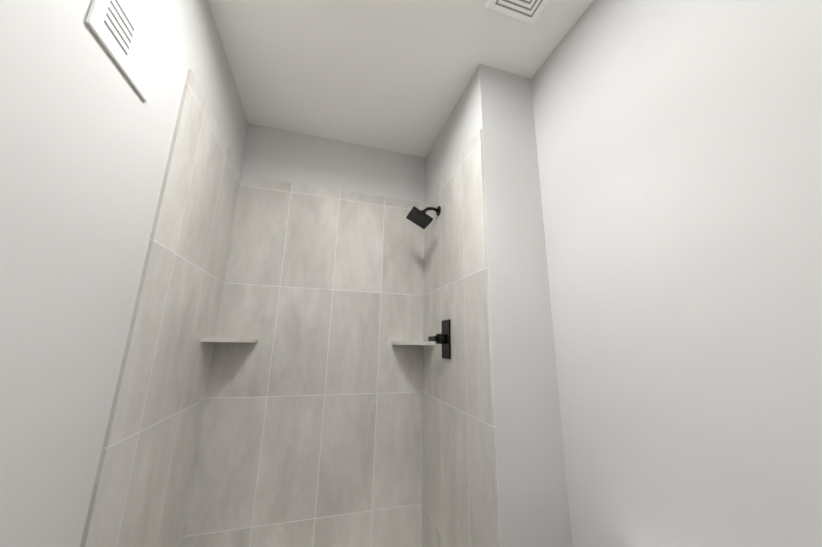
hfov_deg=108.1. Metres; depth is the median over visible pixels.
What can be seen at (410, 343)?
corner shelf
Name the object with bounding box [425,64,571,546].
wall
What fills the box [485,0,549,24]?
ceiling vent
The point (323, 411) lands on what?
cladding
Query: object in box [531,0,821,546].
wall
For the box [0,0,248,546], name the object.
wall
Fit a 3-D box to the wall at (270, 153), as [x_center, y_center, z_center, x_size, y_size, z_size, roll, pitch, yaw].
[-0.366,0.436,1.880,1.511,2.743,0.120,5,-14,-16]
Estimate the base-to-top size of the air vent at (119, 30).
0.180 m
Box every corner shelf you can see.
[200,338,257,341]
[392,341,434,344]
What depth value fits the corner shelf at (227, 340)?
1.47 m
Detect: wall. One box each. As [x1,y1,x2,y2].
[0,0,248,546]
[241,123,425,202]
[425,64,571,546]
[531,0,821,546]
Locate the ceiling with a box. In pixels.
[208,0,593,157]
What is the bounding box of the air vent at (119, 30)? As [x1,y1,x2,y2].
[86,0,159,101]
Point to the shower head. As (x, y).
(420, 218)
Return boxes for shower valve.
[428,319,450,358]
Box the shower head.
[406,206,440,228]
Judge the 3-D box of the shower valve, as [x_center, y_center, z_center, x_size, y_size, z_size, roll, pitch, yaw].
[0.149,0.347,1.583,0.072,0.200,0.145,5,-14,-16]
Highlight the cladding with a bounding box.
[79,69,499,546]
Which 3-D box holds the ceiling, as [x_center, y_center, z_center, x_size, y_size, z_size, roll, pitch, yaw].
[-0.893,-1.499,-0.247,4.231,0.050,4.620,5,-14,-16]

